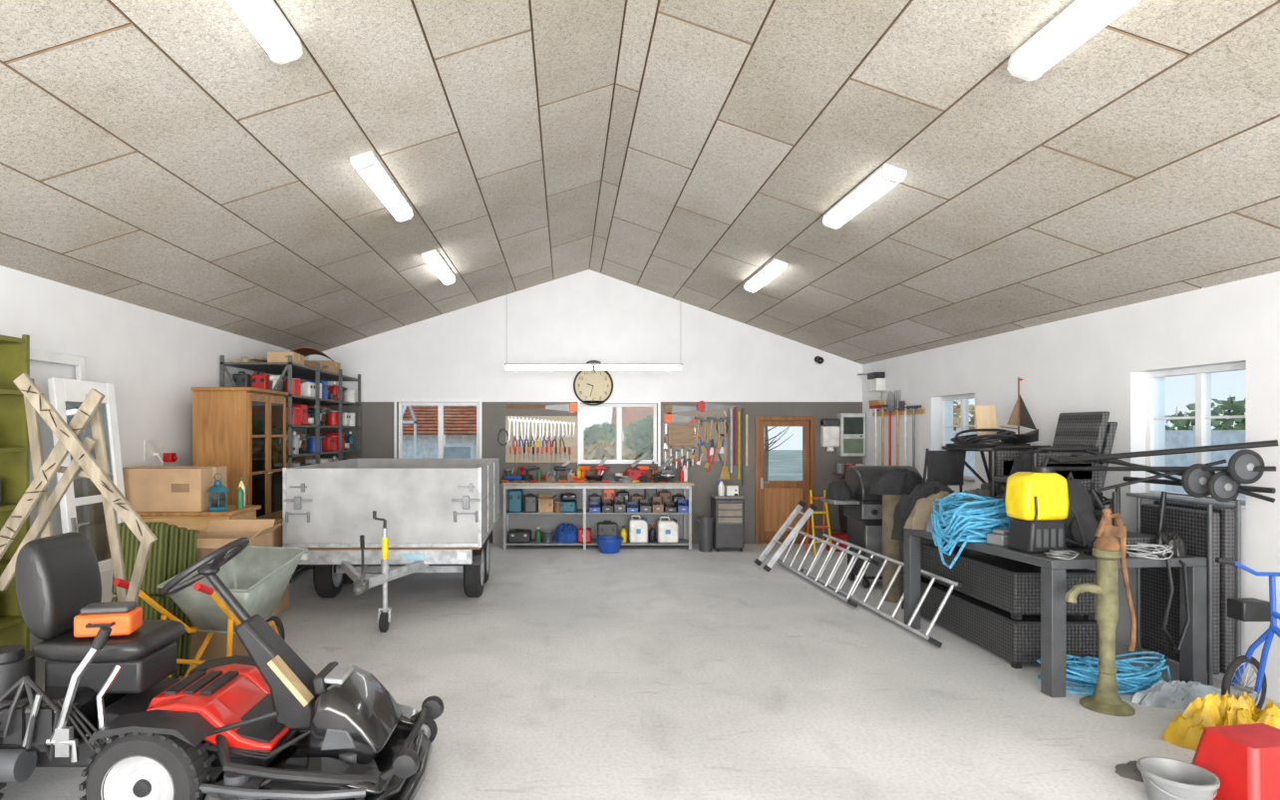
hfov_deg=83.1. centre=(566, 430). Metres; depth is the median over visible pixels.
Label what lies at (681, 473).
bottle
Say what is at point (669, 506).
storage bin
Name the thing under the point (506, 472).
paint can
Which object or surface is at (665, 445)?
scraper
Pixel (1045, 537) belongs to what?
grille
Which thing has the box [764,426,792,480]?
tree
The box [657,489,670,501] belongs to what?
tool case
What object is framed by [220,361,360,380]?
shelf
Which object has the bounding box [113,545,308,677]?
wheelbarrow
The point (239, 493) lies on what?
bottle
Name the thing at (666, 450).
clamp
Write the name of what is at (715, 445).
wrench
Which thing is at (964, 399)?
window
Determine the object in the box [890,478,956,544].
garment
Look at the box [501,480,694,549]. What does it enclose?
workbench
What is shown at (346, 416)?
paint can
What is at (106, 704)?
riding mower
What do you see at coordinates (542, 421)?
spanner
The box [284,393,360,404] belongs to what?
shelf
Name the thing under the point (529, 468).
drill
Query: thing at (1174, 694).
plastic bag
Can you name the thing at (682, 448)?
clamp
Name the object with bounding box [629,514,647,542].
canister
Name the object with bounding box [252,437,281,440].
shelf
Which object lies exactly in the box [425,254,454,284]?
diffuser
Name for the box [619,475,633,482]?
power cable
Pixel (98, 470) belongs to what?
trestle
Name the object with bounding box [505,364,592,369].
diffuser
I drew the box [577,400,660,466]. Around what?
window
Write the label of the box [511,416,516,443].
spanner
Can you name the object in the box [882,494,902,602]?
rolled mat
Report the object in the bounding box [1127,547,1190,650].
cable
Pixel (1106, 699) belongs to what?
pump
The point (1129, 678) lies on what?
rope coil
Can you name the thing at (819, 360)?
security camera
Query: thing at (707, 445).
wrench
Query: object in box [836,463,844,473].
paint can
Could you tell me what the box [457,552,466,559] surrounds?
marker lamp
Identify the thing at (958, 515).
rope coil
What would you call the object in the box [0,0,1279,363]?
ceiling
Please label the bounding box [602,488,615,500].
tool case
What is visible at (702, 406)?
saw
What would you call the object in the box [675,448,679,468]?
clamp
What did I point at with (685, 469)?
bottle
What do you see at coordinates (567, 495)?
tool case
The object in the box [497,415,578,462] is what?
pegboard
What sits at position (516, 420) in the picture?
spanner
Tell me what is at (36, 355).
window
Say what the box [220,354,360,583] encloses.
storage rack
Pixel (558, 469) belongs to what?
drill
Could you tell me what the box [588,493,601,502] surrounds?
tool case
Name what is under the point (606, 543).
plastic basin
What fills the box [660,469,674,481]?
bench vise
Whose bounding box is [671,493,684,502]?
tool case
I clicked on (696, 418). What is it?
hammer
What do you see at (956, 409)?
tree
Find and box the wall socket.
[143,439,163,465]
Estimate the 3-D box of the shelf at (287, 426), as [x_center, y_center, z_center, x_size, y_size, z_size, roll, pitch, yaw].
[-3.570,-0.058,9.650,0.820,0.025,2.800,0,0,0]
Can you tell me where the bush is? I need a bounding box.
[583,438,639,459]
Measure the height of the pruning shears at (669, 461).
0.319 m
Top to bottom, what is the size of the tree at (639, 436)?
2.376 m
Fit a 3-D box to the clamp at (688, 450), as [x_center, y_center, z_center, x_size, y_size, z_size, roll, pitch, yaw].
[1.901,0.430,11.139,0.071,0.300,0.027,0,0,0]
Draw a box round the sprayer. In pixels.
[1004,466,1086,553]
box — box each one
[122,465,226,511]
[190,623,249,658]
[195,519,282,562]
[256,518,283,547]
[267,350,304,364]
[272,582,289,616]
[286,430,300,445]
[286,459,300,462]
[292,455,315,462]
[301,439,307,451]
[304,359,340,373]
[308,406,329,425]
[536,493,556,512]
[724,485,738,495]
[836,412,865,456]
[857,371,885,399]
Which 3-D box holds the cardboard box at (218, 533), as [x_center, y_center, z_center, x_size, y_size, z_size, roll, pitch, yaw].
[-2.715,0.994,5.694,0.752,0.511,0.590,0,0,0]
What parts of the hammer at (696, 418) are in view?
handle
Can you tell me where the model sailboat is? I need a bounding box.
[998,376,1038,445]
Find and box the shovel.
[886,390,894,465]
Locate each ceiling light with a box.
[226,0,303,64]
[349,150,413,222]
[420,249,455,285]
[743,258,788,292]
[822,163,907,229]
[1006,0,1139,81]
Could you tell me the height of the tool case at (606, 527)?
0.310 m
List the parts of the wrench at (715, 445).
handle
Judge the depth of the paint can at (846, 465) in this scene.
10.97 m
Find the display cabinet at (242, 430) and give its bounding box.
[190,386,288,518]
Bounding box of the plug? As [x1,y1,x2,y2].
[162,452,177,461]
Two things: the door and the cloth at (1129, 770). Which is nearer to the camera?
the cloth at (1129, 770)
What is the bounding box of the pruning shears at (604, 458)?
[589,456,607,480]
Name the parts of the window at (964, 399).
sill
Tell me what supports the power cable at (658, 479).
on the workbench
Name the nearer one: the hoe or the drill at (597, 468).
the hoe
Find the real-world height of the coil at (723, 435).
0.277 m
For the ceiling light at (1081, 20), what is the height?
0.135 m
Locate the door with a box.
[754,415,815,543]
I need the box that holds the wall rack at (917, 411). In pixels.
[873,408,925,415]
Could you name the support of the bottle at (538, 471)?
on the workbench
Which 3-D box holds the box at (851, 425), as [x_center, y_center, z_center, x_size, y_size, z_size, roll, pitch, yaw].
[4.390,0.060,11.052,0.380,0.660,0.200,0,0,0]
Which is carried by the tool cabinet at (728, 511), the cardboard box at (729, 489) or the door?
the cardboard box at (729, 489)
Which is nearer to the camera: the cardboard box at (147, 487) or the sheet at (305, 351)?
the cardboard box at (147, 487)
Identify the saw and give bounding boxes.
[539,401,578,412]
[663,402,696,413]
[663,412,697,423]
[696,400,735,411]
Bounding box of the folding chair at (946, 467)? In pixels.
[922,447,965,492]
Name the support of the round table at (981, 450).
on the floor
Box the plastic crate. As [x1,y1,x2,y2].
[826,529,847,551]
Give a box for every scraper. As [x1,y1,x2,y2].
[663,436,667,448]
[699,438,705,451]
[703,455,711,468]
[709,438,713,454]
[716,438,721,447]
[717,453,723,466]
[718,438,724,453]
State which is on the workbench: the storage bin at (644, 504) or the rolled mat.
the storage bin at (644, 504)
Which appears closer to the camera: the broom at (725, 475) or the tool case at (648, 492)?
the tool case at (648, 492)
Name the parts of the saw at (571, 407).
blade, handle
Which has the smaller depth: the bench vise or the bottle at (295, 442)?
the bottle at (295, 442)
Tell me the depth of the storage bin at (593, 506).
10.69 m
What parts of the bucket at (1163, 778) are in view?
handle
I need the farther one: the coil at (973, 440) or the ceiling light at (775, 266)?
the ceiling light at (775, 266)
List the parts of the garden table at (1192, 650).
leg, leg, cable coil, cable coil, wire coil, leg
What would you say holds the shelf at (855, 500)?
attached to the gas grill
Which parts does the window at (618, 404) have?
sill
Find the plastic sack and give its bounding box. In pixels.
[1150,530,1188,556]
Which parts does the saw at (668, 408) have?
handle, blade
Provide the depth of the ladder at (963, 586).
6.81 m
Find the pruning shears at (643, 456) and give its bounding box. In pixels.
[622,451,647,474]
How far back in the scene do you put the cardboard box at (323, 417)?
10.50 m
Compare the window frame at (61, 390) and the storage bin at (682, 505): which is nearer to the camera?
the window frame at (61, 390)
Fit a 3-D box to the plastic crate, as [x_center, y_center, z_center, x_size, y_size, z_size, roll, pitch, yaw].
[3.980,1.596,10.500,0.315,0.307,0.200,0,0,-6]
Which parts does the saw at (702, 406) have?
handle, blade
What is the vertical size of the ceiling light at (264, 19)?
0.132 m
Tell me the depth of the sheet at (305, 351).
9.35 m
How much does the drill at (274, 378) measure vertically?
0.236 m
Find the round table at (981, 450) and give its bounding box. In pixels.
[941,445,1028,483]
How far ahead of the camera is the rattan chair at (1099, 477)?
5.51 m
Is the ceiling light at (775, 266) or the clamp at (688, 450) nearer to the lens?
the ceiling light at (775, 266)
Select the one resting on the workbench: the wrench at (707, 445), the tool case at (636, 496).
the tool case at (636, 496)
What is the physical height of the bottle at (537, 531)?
0.220 m
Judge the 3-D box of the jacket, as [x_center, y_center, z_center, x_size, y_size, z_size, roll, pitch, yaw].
[3.445,0.518,7.432,0.588,0.264,0.338,0,0,0]
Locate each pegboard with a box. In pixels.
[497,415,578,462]
[662,406,727,460]
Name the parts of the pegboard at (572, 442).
cord coil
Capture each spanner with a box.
[506,415,512,444]
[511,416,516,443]
[515,416,519,443]
[519,416,523,443]
[523,417,527,442]
[526,417,531,441]
[530,417,535,441]
[533,418,538,441]
[538,418,542,440]
[541,418,545,440]
[545,419,549,439]
[549,419,553,439]
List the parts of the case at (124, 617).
handle, lid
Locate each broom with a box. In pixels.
[719,446,730,479]
[868,399,883,465]
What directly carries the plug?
attached to the wall at (153, 359)
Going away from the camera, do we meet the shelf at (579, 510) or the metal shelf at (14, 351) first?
the metal shelf at (14, 351)
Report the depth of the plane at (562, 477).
11.00 m
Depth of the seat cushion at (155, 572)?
4.92 m
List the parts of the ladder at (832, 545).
rail, rail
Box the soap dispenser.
[820,418,839,450]
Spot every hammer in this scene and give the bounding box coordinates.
[694,416,703,438]
[700,418,709,440]
[706,416,716,438]
[713,418,722,440]
[719,416,729,438]
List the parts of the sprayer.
tank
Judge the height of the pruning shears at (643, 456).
0.436 m
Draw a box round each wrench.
[697,442,700,460]
[704,439,711,471]
[711,441,717,463]
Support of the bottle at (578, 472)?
on the workbench
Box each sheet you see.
[289,346,334,361]
[1009,447,1049,475]
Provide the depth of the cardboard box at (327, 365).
10.10 m
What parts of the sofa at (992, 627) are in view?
frame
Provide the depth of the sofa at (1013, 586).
5.48 m
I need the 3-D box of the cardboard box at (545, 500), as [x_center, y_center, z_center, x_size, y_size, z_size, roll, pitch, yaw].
[-0.317,1.085,10.786,0.338,0.251,0.366,0,0,-3]
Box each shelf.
[0,333,29,649]
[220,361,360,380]
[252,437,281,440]
[252,472,281,479]
[256,508,281,516]
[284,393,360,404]
[286,424,360,427]
[286,448,360,457]
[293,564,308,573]
[506,508,688,514]
[506,538,688,545]
[820,497,859,504]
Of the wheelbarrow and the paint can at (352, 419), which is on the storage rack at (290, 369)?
the paint can at (352, 419)
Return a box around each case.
[73,601,142,637]
[232,370,251,386]
[251,370,269,389]
[286,401,308,424]
[286,407,293,424]
[301,381,315,396]
[305,455,327,463]
[306,377,327,398]
[321,436,333,451]
[323,429,344,449]
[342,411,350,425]
[507,528,531,542]
[508,488,522,512]
[524,493,536,512]
[559,499,577,512]
[560,492,576,500]
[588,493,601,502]
[597,520,617,536]
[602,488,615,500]
[616,489,629,509]
[627,467,645,481]
[630,493,642,509]
[643,488,656,509]
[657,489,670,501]
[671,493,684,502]
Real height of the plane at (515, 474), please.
0.200 m
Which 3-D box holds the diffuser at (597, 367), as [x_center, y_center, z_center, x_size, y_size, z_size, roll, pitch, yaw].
[0.985,-0.860,9.800,1.180,0.060,0.080,0,0,0]
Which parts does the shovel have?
handle, blade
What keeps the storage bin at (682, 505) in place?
on the workbench
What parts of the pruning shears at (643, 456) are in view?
blade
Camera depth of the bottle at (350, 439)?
10.88 m
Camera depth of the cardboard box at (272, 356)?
8.33 m
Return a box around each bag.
[553,522,577,542]
[904,490,961,529]
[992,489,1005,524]
[1130,679,1221,709]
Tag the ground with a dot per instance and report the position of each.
(784, 465)
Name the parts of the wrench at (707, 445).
handle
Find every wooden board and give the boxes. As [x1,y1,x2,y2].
[267,654,314,705]
[667,424,693,445]
[973,405,998,442]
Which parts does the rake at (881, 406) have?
handle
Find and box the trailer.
[283,458,500,632]
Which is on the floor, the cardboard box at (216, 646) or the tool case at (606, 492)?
the cardboard box at (216, 646)
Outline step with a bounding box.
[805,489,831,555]
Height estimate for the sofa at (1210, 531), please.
1.286 m
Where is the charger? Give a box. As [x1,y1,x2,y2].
[986,528,1008,546]
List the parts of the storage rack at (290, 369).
post, post, post, post, post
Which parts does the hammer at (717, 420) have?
handle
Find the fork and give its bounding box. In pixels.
[894,389,899,465]
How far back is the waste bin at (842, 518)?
10.69 m
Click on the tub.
(1245, 758)
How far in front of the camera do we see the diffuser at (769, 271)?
8.21 m
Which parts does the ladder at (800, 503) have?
rail, rail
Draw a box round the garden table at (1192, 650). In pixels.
[904,528,1206,696]
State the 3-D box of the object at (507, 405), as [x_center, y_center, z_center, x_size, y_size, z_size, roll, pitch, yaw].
[-0.620,-0.380,11.136,0.600,0.060,0.032,0,0,0]
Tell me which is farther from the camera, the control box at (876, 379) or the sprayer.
the control box at (876, 379)
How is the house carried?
on the ground
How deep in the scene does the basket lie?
4.32 m
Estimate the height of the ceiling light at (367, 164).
0.132 m
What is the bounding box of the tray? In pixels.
[161,546,303,634]
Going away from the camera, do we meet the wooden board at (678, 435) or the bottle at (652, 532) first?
the bottle at (652, 532)
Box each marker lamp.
[300,552,308,559]
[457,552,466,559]
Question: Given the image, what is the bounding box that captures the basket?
[1227,597,1270,621]
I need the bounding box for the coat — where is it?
[1162,690,1279,749]
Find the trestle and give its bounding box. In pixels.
[0,372,157,601]
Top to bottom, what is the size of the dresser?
1.075 m
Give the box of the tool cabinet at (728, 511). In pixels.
[710,493,744,551]
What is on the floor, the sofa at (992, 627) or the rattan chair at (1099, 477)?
the sofa at (992, 627)
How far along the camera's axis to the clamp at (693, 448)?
11.13 m
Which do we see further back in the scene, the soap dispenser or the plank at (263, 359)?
the soap dispenser
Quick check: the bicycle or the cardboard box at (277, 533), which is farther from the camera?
the cardboard box at (277, 533)
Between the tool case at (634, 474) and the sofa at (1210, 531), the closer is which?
the sofa at (1210, 531)
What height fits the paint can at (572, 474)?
0.126 m
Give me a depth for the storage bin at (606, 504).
10.73 m
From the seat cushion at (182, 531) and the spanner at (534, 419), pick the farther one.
the spanner at (534, 419)
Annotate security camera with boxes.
[814,355,824,363]
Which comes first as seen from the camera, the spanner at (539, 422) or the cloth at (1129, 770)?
the cloth at (1129, 770)
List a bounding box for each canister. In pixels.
[577,525,591,542]
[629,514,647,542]
[656,516,678,542]
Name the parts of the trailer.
drawbar arm, brake lever, corner frame, jockey stem, floor panel, drawbar arm, plate, rail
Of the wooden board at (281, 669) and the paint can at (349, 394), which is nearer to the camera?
the wooden board at (281, 669)
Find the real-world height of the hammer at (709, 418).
0.348 m
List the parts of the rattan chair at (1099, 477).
armrest, panel, leg, backrest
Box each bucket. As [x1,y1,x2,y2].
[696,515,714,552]
[1136,755,1220,799]
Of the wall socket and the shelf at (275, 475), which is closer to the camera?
the wall socket
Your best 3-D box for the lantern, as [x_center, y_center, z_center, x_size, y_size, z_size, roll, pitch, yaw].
[-2.950,0.515,6.080,0.170,0.319,0.170,0,0,0]
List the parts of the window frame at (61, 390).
handle, panel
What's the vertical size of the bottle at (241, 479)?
0.260 m
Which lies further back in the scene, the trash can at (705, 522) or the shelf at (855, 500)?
the trash can at (705, 522)
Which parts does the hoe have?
blade, handle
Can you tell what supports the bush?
on the ground
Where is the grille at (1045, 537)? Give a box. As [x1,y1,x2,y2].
[1035,528,1062,547]
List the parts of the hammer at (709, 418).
handle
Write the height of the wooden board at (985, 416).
0.396 m
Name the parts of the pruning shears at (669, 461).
blade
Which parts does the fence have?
board panel, board panel, post, board panel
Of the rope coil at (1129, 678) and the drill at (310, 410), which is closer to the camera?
the rope coil at (1129, 678)
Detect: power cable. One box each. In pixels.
[521,474,533,482]
[569,474,586,482]
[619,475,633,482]
[650,474,668,482]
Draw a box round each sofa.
[899,540,1095,619]
[899,571,1098,667]
[1136,492,1241,690]
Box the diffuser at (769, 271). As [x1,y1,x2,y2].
[744,263,782,291]
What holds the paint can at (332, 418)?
on the storage rack at (290, 369)
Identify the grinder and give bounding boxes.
[308,417,317,424]
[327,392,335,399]
[344,442,352,449]
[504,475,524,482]
[585,474,603,482]
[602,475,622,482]
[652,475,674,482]
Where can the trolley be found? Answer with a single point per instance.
(1245, 466)
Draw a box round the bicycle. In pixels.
[1215,557,1279,708]
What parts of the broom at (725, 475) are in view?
handle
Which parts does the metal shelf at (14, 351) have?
shelf, shelf, shelf, shelf, shelf, shelf, post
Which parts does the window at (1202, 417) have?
sill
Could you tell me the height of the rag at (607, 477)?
0.114 m
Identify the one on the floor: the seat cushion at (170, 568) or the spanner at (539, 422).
the seat cushion at (170, 568)
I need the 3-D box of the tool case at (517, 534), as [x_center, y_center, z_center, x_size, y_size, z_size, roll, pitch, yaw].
[-0.700,1.570,10.796,0.340,0.190,0.308,0,0,0]
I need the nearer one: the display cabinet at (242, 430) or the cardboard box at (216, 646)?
the cardboard box at (216, 646)
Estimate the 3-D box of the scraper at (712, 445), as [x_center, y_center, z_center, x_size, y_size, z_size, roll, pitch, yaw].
[2.259,0.251,11.137,0.089,0.244,0.031,0,0,0]
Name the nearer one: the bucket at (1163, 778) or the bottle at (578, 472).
the bucket at (1163, 778)
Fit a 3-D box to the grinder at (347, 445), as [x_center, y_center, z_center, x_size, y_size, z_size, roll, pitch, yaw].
[-3.329,0.230,10.670,0.322,0.100,0.203,0,0,0]
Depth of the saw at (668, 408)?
11.14 m
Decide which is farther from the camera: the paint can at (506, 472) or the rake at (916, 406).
the paint can at (506, 472)
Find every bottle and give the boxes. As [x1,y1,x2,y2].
[236,482,244,508]
[238,477,245,506]
[292,431,299,453]
[312,404,316,423]
[330,381,337,399]
[346,431,353,448]
[535,526,541,542]
[537,466,541,480]
[577,463,581,477]
[621,525,627,542]
[648,524,655,542]
[650,461,655,480]
[678,466,683,481]
[681,462,687,481]
[716,479,724,495]
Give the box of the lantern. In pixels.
[207,472,229,511]
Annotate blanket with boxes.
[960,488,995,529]
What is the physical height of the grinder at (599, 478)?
0.100 m
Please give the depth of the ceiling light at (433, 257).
8.17 m
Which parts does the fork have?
handle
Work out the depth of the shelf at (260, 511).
7.87 m
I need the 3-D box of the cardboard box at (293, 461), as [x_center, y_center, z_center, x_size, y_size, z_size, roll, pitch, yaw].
[-3.660,0.509,9.369,0.222,0.241,0.402,0,0,0]
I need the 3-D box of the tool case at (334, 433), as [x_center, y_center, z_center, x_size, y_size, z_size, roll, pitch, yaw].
[-3.356,0.135,10.410,0.258,0.290,0.200,0,0,0]
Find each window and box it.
[29,348,96,556]
[393,398,481,458]
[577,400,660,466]
[941,393,974,481]
[1125,361,1245,508]
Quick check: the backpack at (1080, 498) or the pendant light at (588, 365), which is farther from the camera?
the pendant light at (588, 365)
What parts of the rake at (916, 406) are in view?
handle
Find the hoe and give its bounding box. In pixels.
[899,400,909,465]
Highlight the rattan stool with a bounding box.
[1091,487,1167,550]
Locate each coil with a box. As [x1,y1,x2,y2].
[688,418,699,435]
[715,419,728,436]
[931,492,1010,568]
[946,428,1016,446]
[1036,650,1171,694]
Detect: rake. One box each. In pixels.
[876,404,888,465]
[903,404,921,466]
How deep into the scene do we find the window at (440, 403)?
11.25 m
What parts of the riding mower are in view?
seat backrest, lift lever, seat lever, seat mount, frame, pedal rod, foot plate, deck arm, cowl trim, roller arm, roller arm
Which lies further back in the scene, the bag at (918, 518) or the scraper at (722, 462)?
the scraper at (722, 462)
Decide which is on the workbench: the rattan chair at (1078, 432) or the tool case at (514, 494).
the tool case at (514, 494)
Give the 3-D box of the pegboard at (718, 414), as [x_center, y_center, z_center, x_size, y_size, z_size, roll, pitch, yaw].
[2.000,0.050,11.146,1.000,0.840,0.005,0,0,0]
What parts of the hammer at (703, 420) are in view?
handle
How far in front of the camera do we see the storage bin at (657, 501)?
10.67 m
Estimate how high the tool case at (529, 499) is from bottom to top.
0.270 m
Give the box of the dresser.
[100,504,261,559]
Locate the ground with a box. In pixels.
[767,449,802,480]
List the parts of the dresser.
drawer, drawer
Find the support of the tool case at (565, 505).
on the workbench
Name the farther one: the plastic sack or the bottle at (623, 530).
the bottle at (623, 530)
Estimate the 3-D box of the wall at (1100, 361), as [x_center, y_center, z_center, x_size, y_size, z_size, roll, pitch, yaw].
[4.740,0.350,3.825,0.280,2.800,14.650,0,0,0]
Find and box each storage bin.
[588,501,600,512]
[600,498,613,512]
[613,496,625,512]
[627,501,638,512]
[639,499,650,512]
[651,496,663,512]
[663,501,675,512]
[675,499,688,512]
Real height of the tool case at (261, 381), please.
0.280 m
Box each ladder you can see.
[753,500,817,571]
[776,526,879,607]
[800,532,970,646]
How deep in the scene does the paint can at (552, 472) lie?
10.85 m
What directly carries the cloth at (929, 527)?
on the garden table at (1192, 650)
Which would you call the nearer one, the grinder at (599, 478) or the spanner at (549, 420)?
the grinder at (599, 478)
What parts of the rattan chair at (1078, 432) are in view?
seat, panel, armrest, panel, armrest, backrest, leg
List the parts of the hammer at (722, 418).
handle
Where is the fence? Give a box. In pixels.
[953,425,1245,498]
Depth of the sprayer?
4.98 m
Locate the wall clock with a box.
[573,365,613,405]
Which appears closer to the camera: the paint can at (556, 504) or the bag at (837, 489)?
the bag at (837, 489)
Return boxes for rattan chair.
[990,410,1109,509]
[997,421,1117,524]
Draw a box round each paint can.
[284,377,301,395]
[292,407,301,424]
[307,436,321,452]
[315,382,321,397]
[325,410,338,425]
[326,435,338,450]
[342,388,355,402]
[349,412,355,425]
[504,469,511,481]
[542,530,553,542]
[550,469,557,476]
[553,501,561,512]
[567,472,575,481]
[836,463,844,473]
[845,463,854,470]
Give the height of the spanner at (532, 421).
0.370 m
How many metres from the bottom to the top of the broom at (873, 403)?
1.450 m
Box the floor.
[0,543,1279,799]
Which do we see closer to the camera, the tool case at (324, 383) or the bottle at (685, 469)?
the tool case at (324, 383)
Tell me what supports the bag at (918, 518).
on the garden table at (1192, 650)
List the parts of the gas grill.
control panel, door, knob, lid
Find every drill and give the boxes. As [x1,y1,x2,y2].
[269,374,288,390]
[286,434,306,453]
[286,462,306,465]
[296,433,311,452]
[308,407,325,423]
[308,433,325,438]
[320,408,330,425]
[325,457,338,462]
[518,465,527,475]
[525,465,538,479]
[554,465,570,481]
[579,465,595,480]
[594,465,611,480]
[637,465,653,470]
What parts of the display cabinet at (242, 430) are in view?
cornice, door, door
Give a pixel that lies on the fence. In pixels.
(1174, 439)
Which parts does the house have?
pane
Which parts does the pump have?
spout, handle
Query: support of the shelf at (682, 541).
attached to the workbench
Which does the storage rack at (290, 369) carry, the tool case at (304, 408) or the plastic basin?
the tool case at (304, 408)
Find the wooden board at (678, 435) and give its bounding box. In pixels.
[667,424,693,445]
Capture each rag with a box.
[544,474,557,482]
[601,474,615,482]
[637,474,649,482]
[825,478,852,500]
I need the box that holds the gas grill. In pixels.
[820,465,922,588]
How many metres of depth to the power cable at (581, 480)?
10.62 m
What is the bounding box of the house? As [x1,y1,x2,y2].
[402,405,476,458]
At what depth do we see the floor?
4.84 m
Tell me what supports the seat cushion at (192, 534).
on the floor
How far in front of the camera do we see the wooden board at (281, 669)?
3.28 m
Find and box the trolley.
[1041,439,1279,502]
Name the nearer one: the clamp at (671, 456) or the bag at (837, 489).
the bag at (837, 489)
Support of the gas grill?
on the floor
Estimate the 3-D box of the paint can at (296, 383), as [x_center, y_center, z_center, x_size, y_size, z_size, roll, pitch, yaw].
[-3.300,-0.523,8.660,0.186,0.206,0.185,0,0,0]
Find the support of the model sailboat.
on the round table at (981, 450)
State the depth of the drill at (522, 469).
10.84 m
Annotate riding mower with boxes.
[0,531,444,799]
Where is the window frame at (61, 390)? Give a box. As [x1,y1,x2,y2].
[46,376,125,602]
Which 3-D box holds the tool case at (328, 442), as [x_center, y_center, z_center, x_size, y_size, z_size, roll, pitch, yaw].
[-3.356,0.165,9.910,0.258,0.230,0.200,0,0,0]
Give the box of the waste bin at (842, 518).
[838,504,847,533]
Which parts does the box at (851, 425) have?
door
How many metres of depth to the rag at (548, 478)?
10.65 m
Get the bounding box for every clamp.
[664,448,668,468]
[669,446,674,465]
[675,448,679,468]
[680,446,685,465]
[685,448,690,467]
[691,446,696,465]
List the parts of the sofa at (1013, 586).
frame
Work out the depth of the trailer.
6.71 m
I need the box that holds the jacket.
[869,467,923,494]
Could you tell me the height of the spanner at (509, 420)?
0.445 m
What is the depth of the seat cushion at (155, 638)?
3.28 m
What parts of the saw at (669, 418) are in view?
handle, blade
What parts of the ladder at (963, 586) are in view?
rail, rail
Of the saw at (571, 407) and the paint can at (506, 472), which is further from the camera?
the saw at (571, 407)
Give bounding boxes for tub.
[1191,722,1279,799]
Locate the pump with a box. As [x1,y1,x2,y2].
[1064,507,1136,715]
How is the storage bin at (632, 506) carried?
on the workbench
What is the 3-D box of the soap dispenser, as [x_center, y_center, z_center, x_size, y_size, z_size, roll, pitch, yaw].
[4.070,0.060,11.069,0.260,0.500,0.165,0,0,0]
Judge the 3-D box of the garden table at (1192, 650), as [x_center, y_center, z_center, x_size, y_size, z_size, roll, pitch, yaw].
[3.664,1.253,5.578,1.120,0.993,1.804,0,0,-6]
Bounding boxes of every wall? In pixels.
[0,265,309,650]
[309,268,862,543]
[862,271,1279,701]
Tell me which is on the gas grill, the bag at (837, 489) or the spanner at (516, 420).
the bag at (837, 489)
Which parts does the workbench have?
leg, leg, leg, leg, leg, leg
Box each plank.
[232,358,263,361]
[241,355,267,361]
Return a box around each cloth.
[926,506,953,531]
[1114,759,1143,781]
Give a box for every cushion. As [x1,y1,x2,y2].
[31,619,185,662]
[111,521,168,620]
[153,524,178,619]
[171,527,188,677]
[179,529,197,674]
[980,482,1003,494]
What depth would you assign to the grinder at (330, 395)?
9.85 m
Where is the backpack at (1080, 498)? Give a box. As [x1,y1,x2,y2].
[1060,471,1104,546]
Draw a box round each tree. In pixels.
[583,420,623,449]
[622,413,652,459]
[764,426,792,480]
[953,399,974,430]
[1165,394,1245,429]
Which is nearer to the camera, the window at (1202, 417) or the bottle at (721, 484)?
the window at (1202, 417)
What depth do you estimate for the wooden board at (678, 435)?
11.10 m
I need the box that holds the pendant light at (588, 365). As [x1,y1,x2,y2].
[504,359,682,369]
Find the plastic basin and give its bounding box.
[594,535,624,553]
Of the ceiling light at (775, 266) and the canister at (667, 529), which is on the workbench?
the canister at (667, 529)
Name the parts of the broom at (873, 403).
handle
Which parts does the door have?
handle, panel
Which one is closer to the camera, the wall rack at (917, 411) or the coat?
the coat
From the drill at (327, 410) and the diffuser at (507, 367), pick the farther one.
the drill at (327, 410)
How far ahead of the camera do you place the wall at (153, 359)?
6.48 m
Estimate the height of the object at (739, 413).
1.050 m
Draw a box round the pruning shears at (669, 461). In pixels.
[647,459,671,477]
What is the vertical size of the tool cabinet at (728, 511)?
0.830 m

